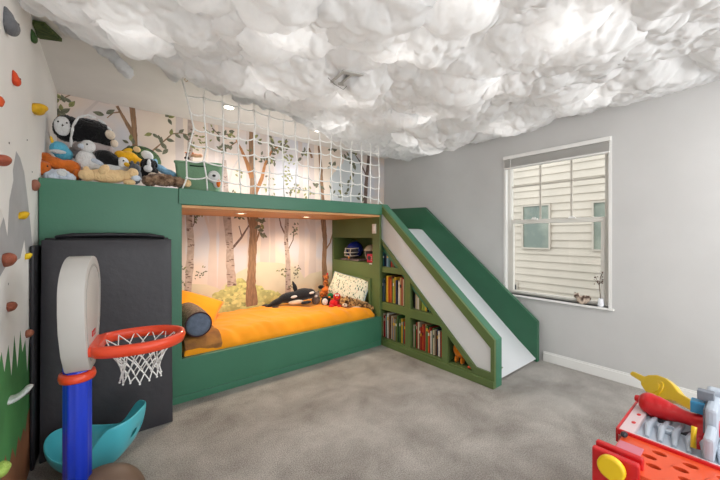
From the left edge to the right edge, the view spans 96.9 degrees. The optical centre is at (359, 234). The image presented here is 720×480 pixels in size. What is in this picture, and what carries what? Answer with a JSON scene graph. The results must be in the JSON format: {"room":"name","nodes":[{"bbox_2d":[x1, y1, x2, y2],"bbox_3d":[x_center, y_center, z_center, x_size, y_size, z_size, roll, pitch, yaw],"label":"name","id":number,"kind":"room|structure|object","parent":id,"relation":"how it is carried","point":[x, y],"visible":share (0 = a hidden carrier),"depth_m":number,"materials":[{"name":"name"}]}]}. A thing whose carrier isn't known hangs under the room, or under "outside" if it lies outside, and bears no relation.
{"room":"bedroom","nodes":[
{"label":"bedroom","id":0,"kind":"room"},
{"bbox_2d":[0,0,56,245],"bbox_3d":[-1.128,0.030,0.789,0.120,2.540,5.240,0,0,-39],"label":"wall","id":1,"kind":"structure","parent":0,"point":[18,123],"depth_m":1.70,"materials":[{"name":"paint"}]},
{"bbox_2d":[0,96,4,106],"bbox_3d":[-1.407,-0.522,1.247,0.024,0.040,0.036,0,0,-39],"label":"hold","id":2,"kind":"object","parent":1,"relation":"attached to","point":[2,101],"visible":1,"depth_m":1.24,"materials":[{"name":"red plastic"}]},
{"bbox_2d":[0,460,11,477],"bbox_3d":[-1.394,0.912,1.242,0.049,0.053,0.073,0,0,-39],"label":"hold","id":3,"kind":"object","parent":1,"relation":"attached to","point":[5,465],"visible":1,"depth_m":1.23,"materials":[{"name":"green plastic"}]},
{"bbox_2d":[0,155,11,165],"bbox_3d":[-1.416,-0.295,1.262,0.057,0.042,0.074,0,0,-39],"label":"hold","id":4,"kind":"object","parent":1,"relation":"attached to","point":[5,160],"visible":1,"depth_m":1.25,"materials":[{"name":"red plastic"}]},
{"bbox_2d":[2,253,16,266],"bbox_3d":[-1.465,0.103,1.324,0.060,0.060,0.079,0,0,-39],"label":"hold","id":5,"kind":"object","parent":1,"relation":"attached to","point":[8,259],"visible":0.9,"depth_m":1.31,"materials":[{"name":"brown plastic"}]},
{"bbox_2d":[3,6,20,36],"bbox_3d":[-1.475,-0.899,1.349,0.053,0.106,0.090,0,0,-39],"label":"hold","id":6,"kind":"object","parent":1,"relation":"attached to","point":[11,26],"visible":0.92,"depth_m":1.33,"materials":[{"name":"grey plastic"}]},
{"bbox_2d":[6,302,17,311],"bbox_3d":[-1.507,0.309,1.377,0.061,0.045,0.042,0,0,26],"label":"hold","id":7,"kind":"object","parent":1,"relation":"attached to","point":[11,306],"visible":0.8,"depth_m":1.36,"materials":[{"name":"red plastic"}]},
{"bbox_2d":[0,150,31,479],"bbox_3d":[-1.608,0.628,1.488,0.001,2.048,0.926,0,0,-39],"label":"mural","id":8,"kind":"object","parent":1,"relation":"attached to","point":[15,233],"visible":0.8,"depth_m":1.47},
{"bbox_2d":[12,70,20,85],"bbox_3d":[-1.570,-0.715,1.457,0.031,0.068,0.052,0,0,-39],"label":"hold","id":9,"kind":"object","parent":1,"relation":"attached to","point":[16,80],"visible":0.99,"depth_m":1.44,"materials":[{"name":"red plastic"}]},
{"bbox_2d":[7,384,33,404],"bbox_3d":[-1.511,0.705,1.416,0.087,0.061,0.083,0,0,-39],"label":"hold","id":10,"kind":"object","parent":1,"relation":"attached to","point":[13,398],"visible":0.92,"depth_m":1.40,"materials":[{"name":"white plastic"}]},
{"bbox_2d":[18,211,29,218],"bbox_3d":[-1.660,-0.097,1.572,0.045,0.041,0.063,0,0,-39],"label":"hold","id":11,"kind":"object","parent":1,"relation":"attached to","point":[24,214],"visible":0.87,"depth_m":1.56,"materials":[{"name":"yellow plastic"}]},
{"bbox_2d":[25,253,32,259],"bbox_3d":[-1.750,0.112,1.681,0.033,0.034,0.048,0,0,-39],"label":"hold","id":12,"kind":"object","parent":1,"relation":"attached to","point":[27,255],"visible":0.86,"depth_m":1.67,"materials":[{"name":"yellow plastic"}]},
{"bbox_2d":[25,329,33,337],"bbox_3d":[-1.761,0.523,1.692,0.048,0.048,0.062,0,0,-39],"label":"hold","id":13,"kind":"object","parent":1,"relation":"attached to","point":[28,333],"visible":0.8,"depth_m":1.68,"materials":[{"name":"red plastic"}]},
{"bbox_2d":[31,29,37,43],"bbox_3d":[-1.857,-1.129,1.817,0.031,0.073,0.052,0,0,-39],"label":"hold","id":14,"kind":"object","parent":1,"relation":"attached to","point":[34,39],"visible":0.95,"depth_m":1.80,"materials":[{"name":"green plastic"}]},
{"bbox_2d":[32,179,40,190],"bbox_3d":[-1.881,-0.289,1.849,0.041,0.067,0.061,0,0,-39],"label":"hold","id":15,"kind":"object","parent":1,"relation":"attached to","point":[36,184],"visible":0.88,"depth_m":1.83,"materials":[{"name":"brown plastic"}]},
{"bbox_2d":[32,103,48,115],"bbox_3d":[-1.894,-0.741,1.878,0.084,0.066,0.114,0,0,-39],"label":"hold","id":16,"kind":"object","parent":1,"relation":"attached to","point":[39,109],"visible":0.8,"depth_m":1.85,"materials":[{"name":"yellow plastic"}]},
{"bbox_2d":[31,14,388,158],"bbox_3d":[0.436,-1.290,2.036,4.120,0.100,5.240,0,0,-39],"label":"ceiling","id":17,"kind":"structure","parent":0,"point":[76,68],"depth_m":2.74,"materials":[{"name":"paint"}]},
{"bbox_2d":[32,20,61,41],"bbox_3d":[-1.898,-1.219,1.901,0.116,0.022,0.166,0,0,-16],"label":"fabric","id":18,"kind":"object","parent":17,"relation":"attached to","point":[42,30],"visible":0.95,"depth_m":1.90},
{"bbox_2d":[53,21,365,155],"bbox_3d":[-0.561,-1.129,3.220,0.436,0.236,3.768,0,0,38],"label":"cotton wisps","id":19,"kind":"object","parent":17,"relation":"hanging from","point":[122,67],"visible":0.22,"depth_m":2.04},
{"bbox_2d":[223,104,235,109],"bbox_3d":[-1.269,-1.236,3.089,0.128,0.008,0.128,0,0,-39],"label":"recessed light","id":20,"kind":"object","parent":17,"relation":"in","point":[224,105],"visible":0.76,"depth_m":3.09,"materials":[{"name":"white"}]},
{"bbox_2d":[181,79,382,203],"bbox_3d":[-0.560,-0.801,3.160,2.141,0.878,0.038,0,0,-39],"label":"net","id":21,"kind":"object","parent":17,"relation":"hanging from","point":[186,95],"visible":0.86,"depth_m":2.93,"materials":[{"name":"white fabric"}]},
{"bbox_2d":[328,69,363,89],"bbox_3d":[-0.109,-1.024,2.088,0.216,0.122,0.170,0,0,-39],"label":"ceiling fixture","id":22,"kind":"object","parent":17,"relation":"attached to","point":[349,73],"visible":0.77,"depth_m":2.06,"materials":[{"name":"grey"}]},
{"bbox_2d":[19,0,719,160],"bbox_3d":[0.611,-1.073,1.816,3.868,0.301,4.589,0,0,-39],"label":"clouds","id":23,"kind":"object","parent":17,"relation":"attached to","point":[439,76],"visible":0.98,"depth_m":1.82,"materials":[{"name":"fabric"}]},
{"bbox_2d":[27,345,693,479],"bbox_3d":[0.436,1.350,2.036,4.120,0.100,5.240,0,0,-39],"label":"floor","id":24,"kind":"structure","parent":0,"point":[381,412],"depth_m":2.18,"materials":[{"name":"carpet"}]},
{"bbox_2d":[30,245,40,470],"bbox_3d":[-1.891,0.679,1.862,0.018,1.240,0.280,0,0,-39],"label":"panel","id":25,"kind":"object","parent":24,"relation":"on","point":[35,260],"visible":0.78,"depth_m":1.79,"materials":[{"name":"black plastic"}]},
{"bbox_2d":[43,400,145,472],"bbox_3d":[-1.485,1.151,1.794,0.452,0.297,0.356,0,0,-9],"label":"chair","id":26,"kind":"object","parent":24,"relation":"on","point":[109,441],"visible":0.66,"depth_m":1.73,"materials":[{"name":"teal"}]},
{"bbox_2d":[39,233,172,462],"bbox_3d":[-1.635,0.642,2.108,0.663,1.315,0.249,0,0,-39],"label":"mat","id":27,"kind":"object","parent":24,"relation":"on","point":[135,269],"visible":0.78,"depth_m":2.07,"materials":[{"name":"grey plastic"}]},
{"bbox_2d":[57,256,185,479],"bbox_3d":[-1.113,0.697,1.512,0.504,1.204,0.340,0,0,-31],"label":"basketball hoop","id":28,"kind":"object","parent":24,"relation":"on","point":[80,341],"visible":1,"depth_m":1.39,"materials":[{"name":"blue"}]},
{"bbox_2d":[39,177,381,404],"bbox_3d":[-0.800,0.470,3.580,3.866,1.660,1.024,0,0,-39],"label":"bunk bed","id":29,"kind":"object","parent":24,"relation":"on","point":[66,206],"visible":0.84,"depth_m":2.68,"materials":[{"name":"green paint"}]},
{"bbox_2d":[44,169,75,179],"bbox_3d":[-2.002,-0.401,2.132,0.161,0.083,0.087,0,0,-43],"label":"lamb","id":30,"kind":"object","parent":29,"relation":"on","point":[53,173],"visible":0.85,"depth_m":2.10},
{"bbox_2d":[41,152,80,179],"bbox_3d":[-2.052,-0.470,2.171,0.235,0.167,0.117,0,0,-43],"label":"fox","id":31,"kind":"object","parent":29,"relation":"on","point":[48,162],"visible":0.75,"depth_m":2.15,"materials":[{"name":"orange"}]},
{"bbox_2d":[78,164,137,184],"bbox_3d":[-1.807,-0.432,2.301,0.340,0.136,0.112,0,0,-41],"label":"plush bear","id":32,"kind":"object","parent":29,"relation":"on","point":[104,174],"visible":0.94,"depth_m":2.26},
{"bbox_2d":[94,150,129,169],"bbox_3d":[-1.857,-0.536,2.399,0.217,0.187,0.108,0,0,-28],"label":"eagle","id":33,"kind":"object","parent":29,"relation":"on","point":[108,158],"visible":0.78,"depth_m":2.36,"materials":[{"name":"black fabric"}]},
{"bbox_2d":[75,140,103,169],"bbox_3d":[-1.963,-0.570,2.316,0.159,0.225,0.110,0,0,-41],"label":"bird","id":34,"kind":"object","parent":33,"relation":"on","point":[85,157],"visible":0.84,"depth_m":2.28,"materials":[{"name":"white"}]},
{"bbox_2d":[127,161,141,183],"bbox_3d":[-1.708,-0.469,2.397,0.115,0.172,0.122,0,0,-35],"label":"plush wolf","id":35,"kind":"object","parent":29,"relation":"on","point":[137,178],"visible":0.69,"depth_m":2.38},
{"bbox_2d":[141,173,190,187],"bbox_3d":[-1.533,-0.431,2.535,0.339,0.111,0.117,0,0,-32],"label":"plush hedgehog","id":36,"kind":"object","parent":29,"relation":"on","point":[159,179],"visible":0.88,"depth_m":2.49},
{"bbox_2d":[140,158,158,176],"bbox_3d":[-1.675,-0.511,2.533,0.134,0.190,0.136,0,0,-33],"label":"plush dog","id":37,"kind":"object","parent":36,"relation":"on","point":[148,166],"visible":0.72,"depth_m":2.49},
{"bbox_2d":[114,150,141,166],"bbox_3d":[-1.791,-0.595,2.486,0.202,0.108,0.073,0,0,-36],"label":"banana","id":38,"kind":"object","parent":37,"relation":"on","point":[130,156],"visible":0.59,"depth_m":2.46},
{"bbox_2d":[152,159,176,176],"bbox_3d":[-1.612,-0.544,2.616,0.195,0.140,0.082,0,0,-32],"label":"plush whale","id":39,"kind":"object","parent":37,"relation":"on","point":[161,169],"visible":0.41,"depth_m":2.60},
{"bbox_2d":[174,160,221,191],"bbox_3d":[-1.392,-0.485,2.775,0.362,0.247,0.278,0,0,-20],"label":"storage bin","id":40,"kind":"object","parent":29,"relation":"on","point":[195,170],"visible":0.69,"depth_m":2.66,"materials":[{"name":"green"}]},
{"bbox_2d":[191,152,202,157],"bbox_3d":[-1.403,-0.685,2.743,0.094,0.039,0.044,0,0,-27],"label":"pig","id":41,"kind":"object","parent":40,"relation":"on","point":[192,154],"visible":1,"depth_m":2.73},
{"bbox_2d":[208,171,220,187],"bbox_3d":[-1.228,-0.470,2.688,0.102,0.145,0.081,0,0,-25],"label":"penguin","id":42,"kind":"object","parent":40,"relation":"attached to","point":[214,175],"visible":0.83,"depth_m":2.67,"materials":[{"name":"white"}]},
{"bbox_2d":[182,298,374,356],"bbox_3d":[-0.903,0.965,3.530,2.010,0.270,0.935,0,0,-39],"label":"mattress","id":43,"kind":"object","parent":29,"relation":"on","point":[240,326],"visible":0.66,"depth_m":3.25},
{"bbox_2d":[183,325,221,350],"bbox_3d":[-1.439,0.900,2.833,0.293,0.126,0.496,0,0,-39],"label":"pillow","id":44,"kind":"object","parent":43,"relation":"on","point":[212,338],"visible":0.53,"depth_m":2.67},
{"bbox_2d":[182,302,211,336],"bbox_3d":[-1.475,0.733,2.812,0.212,0.213,0.494,0,0,-39],"label":"bolster","id":45,"kind":"object","parent":44,"relation":"on","point":[196,321],"visible":0.94,"depth_m":2.63,"materials":[{"name":"grey fabric"}]},
{"bbox_2d":[182,290,223,321],"bbox_3d":[-1.650,0.725,3.160,0.545,0.376,0.276,0,0,-19],"label":"pillow","id":46,"kind":"object","parent":43,"relation":"on","point":[212,306],"visible":0.35,"depth_m":3.17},
{"bbox_2d":[262,281,315,307],"bbox_3d":[-0.850,0.713,3.812,0.634,0.319,0.227,0,0,-10],"label":"plush orca","id":47,"kind":"object","parent":43,"relation":"on","point":[296,296],"visible":0.95,"depth_m":3.78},
{"bbox_2d":[312,291,319,303],"bbox_3d":[-0.544,0.771,3.940,0.103,0.174,0.104,0,0,36],"label":"plush raccoon","id":48,"kind":"object","parent":43,"relation":"on","point":[316,299],"visible":0.8,"depth_m":3.90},
{"bbox_2d":[318,285,328,296],"bbox_3d":[-0.463,0.715,4.041,0.135,0.163,0.104,0,0,-7],"label":"tiger","id":49,"kind":"object","parent":43,"relation":"on","point":[324,290],"visible":0.92,"depth_m":4.01},
{"bbox_2d":[322,273,328,287],"bbox_3d":[-0.450,0.678,4.220,0.104,0.360,0.104,0,0,-6],"label":"giraffe","id":50,"kind":"object","parent":43,"relation":"on","point":[326,277],"visible":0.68,"depth_m":4.19},
{"bbox_2d":[321,293,332,304],"bbox_3d":[-0.399,0.785,3.885,0.154,0.160,0.120,0,0,-6],"label":"plush toucan","id":51,"kind":"object","parent":43,"relation":"on","point":[325,300],"visible":0.94,"depth_m":3.85,"materials":[{"name":"black fabric"}]},
{"bbox_2d":[328,293,341,306],"bbox_3d":[-0.296,0.788,3.818,0.161,0.179,0.136,0,0,-4],"label":"plush monster","id":52,"kind":"object","parent":43,"relation":"on","point":[334,302],"visible":0.86,"depth_m":3.79,"materials":[{"name":"red fabric"}]},
{"bbox_2d":[328,271,367,300],"bbox_3d":[-0.150,0.675,4.037,0.633,0.394,0.210,0,0,36],"label":"pillow","id":53,"kind":"object","parent":43,"relation":"on","point":[345,285],"visible":0.75,"depth_m":3.97,"materials":[{"name":"white fabric"}]},
{"bbox_2d":[340,296,373,309],"bbox_3d":[-0.043,0.812,3.826,0.405,0.186,0.156,0,0,-16],"label":"plush leopard","id":54,"kind":"object","parent":43,"relation":"on","point":[346,301],"visible":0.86,"depth_m":3.77,"materials":[{"name":"brown"}]},
{"bbox_2d":[340,257,366,260],"bbox_3d":[-0.071,0.334,4.407,0.215,0.021,0.420,0,0,-39],"label":"board","id":55,"kind":"object","parent":29,"relation":"in","point":[350,258],"visible":0.81,"depth_m":4.35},
{"bbox_2d":[344,241,363,257],"bbox_3d":[-0.085,0.199,4.348,0.224,0.232,0.327,0,0,35],"label":"helmet","id":56,"kind":"object","parent":55,"relation":"on","point":[355,249],"visible":1,"depth_m":4.29,"materials":[{"name":"blue"}]},
{"bbox_2d":[364,244,372,258],"bbox_3d":[0.166,0.228,4.174,0.253,0.218,0.212,0,0,-39],"label":"helmet","id":57,"kind":"object","parent":29,"relation":"in","point":[368,249],"visible":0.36,"depth_m":4.10,"materials":[{"name":"grey"}]},
{"bbox_2d":[367,254,372,262],"bbox_3d":[0.142,0.291,4.021,0.064,0.105,0.104,0,0,-39],"label":"toy box","id":58,"kind":"object","parent":29,"relation":"in","point":[369,256],"visible":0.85,"depth_m":3.99,"materials":[{"name":"red"}]},
{"bbox_2d":[372,224,375,233],"bbox_3d":[0.168,-0.075,3.837,0.011,0.116,0.072,0,0,-39],"label":"light switch","id":59,"kind":"object","parent":29,"relation":"attached to","point":[373,225],"visible":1,"depth_m":3.83,"materials":[{"name":"white"}]},
{"bbox_3d":[-1.966,-0.502,2.550,0.253,0.174,0.179,0,0,-38],"label":"plush bear","id":60,"kind":"object","parent":29,"relation":"on","visible":0},
{"bbox_2d":[69,141,114,157],"bbox_3d":[-2.055,-0.636,2.454,0.281,0.158,0.188,0,0,-40],"label":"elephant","id":61,"kind":"object","parent":60,"relation":"on","point":[75,149],"visible":0.38,"depth_m":2.40},
{"bbox_2d":[121,146,160,164],"bbox_3d":[-1.853,-0.624,2.688,0.301,0.250,0.200,0,0,-35],"label":"plush toy","id":62,"kind":"object","parent":60,"relation":"on","point":[142,152],"visible":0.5,"depth_m":2.63,"materials":[{"name":"green fabric"}]},
{"bbox_2d":[381,204,502,389],"bbox_3d":[0.800,0.465,3.350,0.341,1.670,1.451,0,0,-39],"label":"bookcase","id":63,"kind":"object","parent":24,"relation":"on","point":[478,375],"visible":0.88,"depth_m":3.23,"materials":[{"name":"green paint"}]},
{"bbox_2d":[382,279,383,300],"bbox_3d":[0.338,0.656,3.869,0.166,0.265,0.014,0,0,-39],"label":"book","id":64,"kind":"object","parent":63,"relation":"in","point":[382,279],"visible":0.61,"depth_m":3.82,"materials":[{"name":"blue paper"}]},
{"bbox_2d":[384,315,385,336],"bbox_3d":[0.365,1.087,3.867,0.196,0.252,0.019,0,0,-39],"label":"book","id":65,"kind":"object","parent":63,"relation":"in","point":[384,315],"visible":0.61,"depth_m":3.81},
{"bbox_2d":[383,312,388,335],"bbox_3d":[0.354,1.077,3.881,0.184,0.274,0.015,0,0,-39],"label":"book","id":66,"kind":"object","parent":63,"relation":"in","point":[387,312],"visible":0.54,"depth_m":3.82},
{"bbox_2d":[388,277,391,301],"bbox_3d":[0.397,0.641,3.783,0.149,0.294,0.019,0,0,-39],"label":"book","id":67,"kind":"object","parent":63,"relation":"in","point":[389,278],"visible":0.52,"depth_m":3.74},
{"bbox_2d":[387,312,394,337],"bbox_3d":[0.405,1.066,3.813,0.200,0.295,0.021,0,0,-39],"label":"book","id":68,"kind":"object","parent":63,"relation":"in","point":[389,313],"visible":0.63,"depth_m":3.75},
{"bbox_2d":[390,279,391,302],"bbox_3d":[0.437,0.654,3.784,0.198,0.270,0.028,0,0,-39],"label":"book","id":69,"kind":"object","parent":63,"relation":"in","point":[390,279],"visible":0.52,"depth_m":3.72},
{"bbox_2d":[387,275,394,301],"bbox_3d":[0.393,0.635,3.808,0.180,0.307,0.022,0,0,-39],"label":"book","id":70,"kind":"object","parent":63,"relation":"in","point":[390,275],"visible":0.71,"depth_m":3.75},
{"bbox_2d":[389,313,397,338],"bbox_3d":[0.414,1.076,3.790,0.181,0.275,0.026,0,0,-39],"label":"book","id":71,"kind":"object","parent":63,"relation":"in","point":[395,313],"visible":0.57,"depth_m":3.73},
{"bbox_2d":[393,316,396,339],"bbox_3d":[0.454,1.082,3.738,0.178,0.263,0.018,0,0,-39],"label":"book","id":72,"kind":"object","parent":63,"relation":"in","point":[396,316],"visible":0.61,"depth_m":3.68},
{"bbox_2d":[395,320,396,340],"bbox_3d":[0.478,1.094,3.693,0.171,0.239,0.024,0,0,-39],"label":"book","id":73,"kind":"object","parent":63,"relation":"in","point":[395,320],"visible":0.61,"depth_m":3.64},
{"bbox_2d":[395,280,397,303],"bbox_3d":[0.476,0.653,3.696,0.160,0.271,0.026,0,0,-39],"label":"book","id":74,"kind":"object","parent":63,"relation":"in","point":[396,281],"visible":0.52,"depth_m":3.64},
{"bbox_2d":[391,314,401,338],"bbox_3d":[0.448,1.080,3.786,0.197,0.268,0.020,0,0,-39],"label":"book","id":75,"kind":"object","parent":63,"relation":"in","point":[397,314],"visible":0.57,"depth_m":3.73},
{"bbox_2d":[392,275,401,302],"bbox_3d":[0.447,0.632,3.763,0.195,0.313,0.016,0,0,-39],"label":"book","id":76,"kind":"object","parent":63,"relation":"in","point":[395,275],"visible":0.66,"depth_m":3.70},
{"bbox_2d":[394,276,402,302],"bbox_3d":[0.460,0.638,3.716,0.141,0.302,0.023,0,0,-39],"label":"book","id":77,"kind":"object","parent":63,"relation":"in","point":[395,278],"visible":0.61,"depth_m":3.68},
{"bbox_2d":[398,281,399,304],"bbox_3d":[0.505,0.657,3.660,0.164,0.263,0.025,0,0,-39],"label":"book","id":78,"kind":"object","parent":63,"relation":"in","point":[398,281],"visible":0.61,"depth_m":3.61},
{"bbox_2d":[397,315,404,341],"bbox_3d":[0.503,1.066,3.687,0.196,0.295,0.015,0,0,-39],"label":"book","id":79,"kind":"object","parent":63,"relation":"in","point":[398,316],"visible":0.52,"depth_m":3.63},
{"bbox_2d":[400,277,402,304],"bbox_3d":[0.527,0.634,3.643,0.180,0.308,0.027,0,0,-39],"label":"book","id":80,"kind":"object","parent":63,"relation":"in","point":[401,277],"visible":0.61,"depth_m":3.59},
{"bbox_2d":[399,317,404,342],"bbox_3d":[0.506,1.079,3.642,0.144,0.268,0.020,0,0,-39],"label":"book","id":81,"kind":"object","parent":63,"relation":"in","point":[404,317],"visible":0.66,"depth_m":3.60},
{"bbox_2d":[401,318,404,342],"bbox_3d":[0.545,1.078,3.644,0.190,0.271,0.023,0,0,-39],"label":"book","id":82,"kind":"object","parent":63,"relation":"in","point":[402,319],"visible":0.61,"depth_m":3.59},
{"bbox_2d":[413,324,415,346],"bbox_3d":[0.651,1.093,3.500,0.171,0.242,0.022,0,0,-39],"label":"book","id":83,"kind":"object","parent":63,"relation":"in","point":[414,325],"visible":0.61,"depth_m":3.46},
{"bbox_2d":[416,322,417,347],"bbox_3d":[0.683,1.076,3.478,0.195,0.275,0.015,0,0,-39],"label":"book","id":84,"kind":"object","parent":63,"relation":"in","point":[416,322],"visible":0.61,"depth_m":3.42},
{"bbox_2d":[420,327,421,349],"bbox_3d":[0.721,1.094,3.428,0.199,0.240,0.018,0,0,-39],"label":"book","id":85,"kind":"object","parent":63,"relation":"in","point":[420,327],"visible":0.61,"depth_m":3.37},
{"bbox_2d":[418,321,427,348],"bbox_3d":[0.689,1.071,3.456,0.163,0.284,0.024,0,0,-39],"label":"book","id":86,"kind":"object","parent":63,"relation":"in","point":[420,323],"visible":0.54,"depth_m":3.41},
{"bbox_2d":[423,325,424,350],"bbox_3d":[0.733,1.082,3.389,0.161,0.263,0.021,0,0,-39],"label":"book","id":87,"kind":"object","parent":63,"relation":"in","point":[423,325],"visible":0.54,"depth_m":3.34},
{"bbox_2d":[422,323,426,349],"bbox_3d":[0.733,1.077,3.414,0.185,0.273,0.016,0,0,-39],"label":"book","id":88,"kind":"object","parent":63,"relation":"in","point":[425,323],"visible":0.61,"depth_m":3.36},
{"bbox_2d":[425,323,430,350],"bbox_3d":[0.764,1.071,3.388,0.195,0.285,0.017,0,0,-39],"label":"book","id":89,"kind":"object","parent":63,"relation":"in","point":[427,323],"visible":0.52,"depth_m":3.33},
{"bbox_2d":[426,324,435,351],"bbox_3d":[0.753,1.078,3.352,0.153,0.271,0.024,0,0,-39],"label":"book","id":90,"kind":"object","parent":63,"relation":"in","point":[431,325],"visible":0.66,"depth_m":3.31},
{"bbox_2d":[430,331,431,353],"bbox_3d":[0.799,1.098,3.315,0.192,0.232,0.017,0,0,-39],"label":"book","id":91,"kind":"object","parent":63,"relation":"in","point":[430,331],"visible":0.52,"depth_m":3.25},
{"bbox_2d":[429,325,438,352],"bbox_3d":[0.778,1.081,3.320,0.156,0.266,0.014,0,0,-39],"label":"book","id":92,"kind":"object","parent":63,"relation":"in","point":[430,328],"visible":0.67,"depth_m":3.28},
{"bbox_2d":[433,329,436,354],"bbox_3d":[0.807,1.088,3.274,0.164,0.251,0.017,0,0,-39],"label":"book","id":93,"kind":"object","parent":63,"relation":"in","point":[435,329],"visible":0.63,"depth_m":3.22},
{"bbox_2d":[435,331,436,354],"bbox_3d":[0.827,1.093,3.267,0.154,0.241,0.016,0,0,-39],"label":"book","id":94,"kind":"object","parent":63,"relation":"in","point":[435,331],"visible":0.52,"depth_m":3.22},
{"bbox_2d":[432,326,440,353],"bbox_3d":[0.818,1.082,3.307,0.188,0.262,0.018,0,0,-39],"label":"book","id":95,"kind":"object","parent":63,"relation":"in","point":[438,326],"visible":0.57,"depth_m":3.25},
{"bbox_2d":[437,328,441,355],"bbox_3d":[0.836,1.080,3.252,0.142,0.267,0.016,0,0,-39],"label":"book","id":96,"kind":"object","parent":63,"relation":"in","point":[438,329],"visible":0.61,"depth_m":3.21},
{"bbox_2d":[438,330,441,356],"bbox_3d":[0.859,1.088,3.242,0.178,0.251,0.026,0,0,-39],"label":"book","id":97,"kind":"object","parent":63,"relation":"in","point":[440,330],"visible":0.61,"depth_m":3.19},
{"bbox_2d":[440,331,441,356],"bbox_3d":[0.868,1.088,3.219,0.155,0.251,0.019,0,0,-39],"label":"book","id":98,"kind":"object","parent":63,"relation":"in","point":[441,331],"visible":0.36,"depth_m":3.18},
{"bbox_2d":[453,345,464,363],"bbox_3d":[0.951,1.109,3.034,0.063,0.217,0.165,0,0,-39],"label":"stuffed animal","id":99,"kind":"object","parent":63,"relation":"on","point":[457,353],"visible":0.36,"depth_m":3.03},
{"bbox_2d":[381,204,538,387],"bbox_3d":[0.820,0.448,3.848,0.920,1.705,2.205,0,0,-39],"label":"slide","id":100,"kind":"object","parent":24,"relation":"on","point":[515,330],"visible":0.7,"depth_m":3.47,"materials":[{"name":"green paint"}]},
{"bbox_2d":[592,371,719,479],"bbox_3d":[1.511,0.986,1.342,1.217,0.629,0.814,0,0,-39],"label":"workbench","id":101,"kind":"object","parent":24,"relation":"on","point":[647,448],"visible":0.88,"depth_m":1.26,"materials":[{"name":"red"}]},
{"bbox_2d":[615,436,719,479],"bbox_3d":[1.238,0.860,1.029,0.260,0.020,0.665,0,0,-39],"label":"countertop","id":102,"kind":"structure","parent":101,"relation":"on","point":[659,464],"depth_m":1.17,"materials":[{"name":"red"}]},
{"bbox_2d":[634,392,719,449],"bbox_3d":[1.431,0.826,1.431,0.181,0.137,0.309,0,0,0],"label":"drill","id":103,"kind":"object","parent":101,"relation":"on","point":[654,405],"visible":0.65,"depth_m":1.45,"materials":[{"name":"red"}]},
{"bbox_2d":[637,415,719,464],"bbox_3d":[1.479,0.858,1.221,0.305,0.044,0.605,0,0,-39],"label":"tray","id":104,"kind":"object","parent":101,"relation":"on","point":[668,433],"depth_m":1.35,"materials":[{"name":"grey"}]},
{"bbox_2d":[384,80,719,390],"bbox_3d":[1.999,0.030,3.283,0.120,2.540,5.240,0,0,-39],"label":"wall","id":105,"kind":"structure","parent":0,"point":[664,321],"depth_m":2.73,"materials":[{"name":"paint"}]},
{"bbox_2d":[504,136,611,308],"bbox_3d":[1.991,-0.115,3.282,0.114,1.550,0.994,0,0,-39],"label":"window","id":106,"kind":"structure","parent":105,"relation":"in","point":[606,222],"depth_m":3.18,"materials":[{"name":"white"}]},
{"bbox_2d":[503,136,610,210],"bbox_3d":[1.948,-0.468,3.248,0.074,0.835,0.982,0,0,-39],"label":"window blind","id":107,"kind":"object","parent":106,"relation":"attached to","point":[599,146],"visible":0.97,"depth_m":3.18,"materials":[{"name":"white"}]},
{"bbox_2d":[512,160,604,218],"bbox_3d":[2.009,-0.500,3.297,0.014,0.660,0.866,0,0,-39],"label":"grille","id":108,"kind":"object","parent":106,"relation":"attached to","point":[571,180],"depth_m":3.23,"materials":[{"name":"beige"}]},
{"bbox_2d":[512,293,613,310],"bbox_3d":[1.961,0.669,3.259,0.090,0.018,1.030,0,0,-39],"label":"trim","id":109,"kind":"structure","parent":105,"relation":"attached to","point":[515,295],"depth_m":3.15,"materials":[{"name":"white"}]},
{"bbox_2d":[574,292,590,303],"bbox_3d":[2.125,0.606,3.048,0.062,0.111,0.142,0,0,-39],"label":"cat figurine","id":110,"kind":"object","parent":109,"relation":"on","point":[584,299],"visible":1,"depth_m":3.03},
{"bbox_2d":[594,272,603,306],"bbox_3d":[2.213,0.499,2.954,0.052,0.322,0.082,0,0,-39],"label":"bud vase","id":111,"kind":"object","parent":109,"relation":"on","point":[600,300],"visible":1,"depth_m":2.94,"materials":[{"name":"white"}]},
{"bbox_2d":[543,351,696,398],"bbox_3d":[2.739,1.250,2.248,0.014,0.100,2.700,0,0,-39],"label":"baseboard","id":112,"kind":"structure","parent":105,"relation":"attached to","point":[600,371],"depth_m":2.93,"materials":[{"name":"white"}]},
{"label":"outside","id":113,"kind":"structure","parent":0,"visible":0},
{"bbox_3d":[3.757,2.000,5.554,5.200,0.200,12.000,0,0,-39],"label":"floor","id":114,"kind":"structure","parent":113,"visible":0},
{"bbox_2d":[513,154,604,300],"bbox_3d":[4.522,-1.025,5.845,0.240,5.850,8.500,0,0,-39],"label":"neighbouring house","id":115,"kind":"structure","parent":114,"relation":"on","point":[561,259],"depth_m":6.39,"materials":[{"name":"paint"}]},
{"bbox_3d":[-1.161,0.030,4.037,3.880,2.540,0.120,0,0,-39],"label":"wall","id":116,"kind":"structure","parent":0,"visible":0},
{"bbox_2d":[57,93,383,312],"bbox_3d":[-1.144,-0.066,3.969,3.935,2.923,0.005,0,0,-39],"label":"mural","id":117,"kind":"object","parent":116,"relation":"attached to","point":[238,262],"visible":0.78,"depth_m":3.82,"materials":[{"name":"multicoloured paper"}]},
{"bbox_3d":[-2.147,-0.468,2.382,0.200,0.162,0.140,0,0,-42],"label":"plush bear","id":118,"kind":"object","parent":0,"visible":0},
{"bbox_2d":[49,136,72,159],"bbox_3d":[-2.134,-0.612,2.280,0.127,0.163,0.107,0,0,-43],"label":"plush unicorn","id":119,"kind":"object","parent":118,"relation":"on","point":[60,150],"visible":0.9,"depth_m":2.25,"materials":[{"name":"blue fabric"}]},
{"bbox_2d":[52,114,117,146],"bbox_3d":[-2.081,-0.769,2.429,0.378,0.272,0.181,0,0,-40],"label":"plush toy","id":120,"kind":"object","parent":119,"relation":"on","point":[67,128],"visible":0.92,"depth_m":2.37,"materials":[{"name":"black"}]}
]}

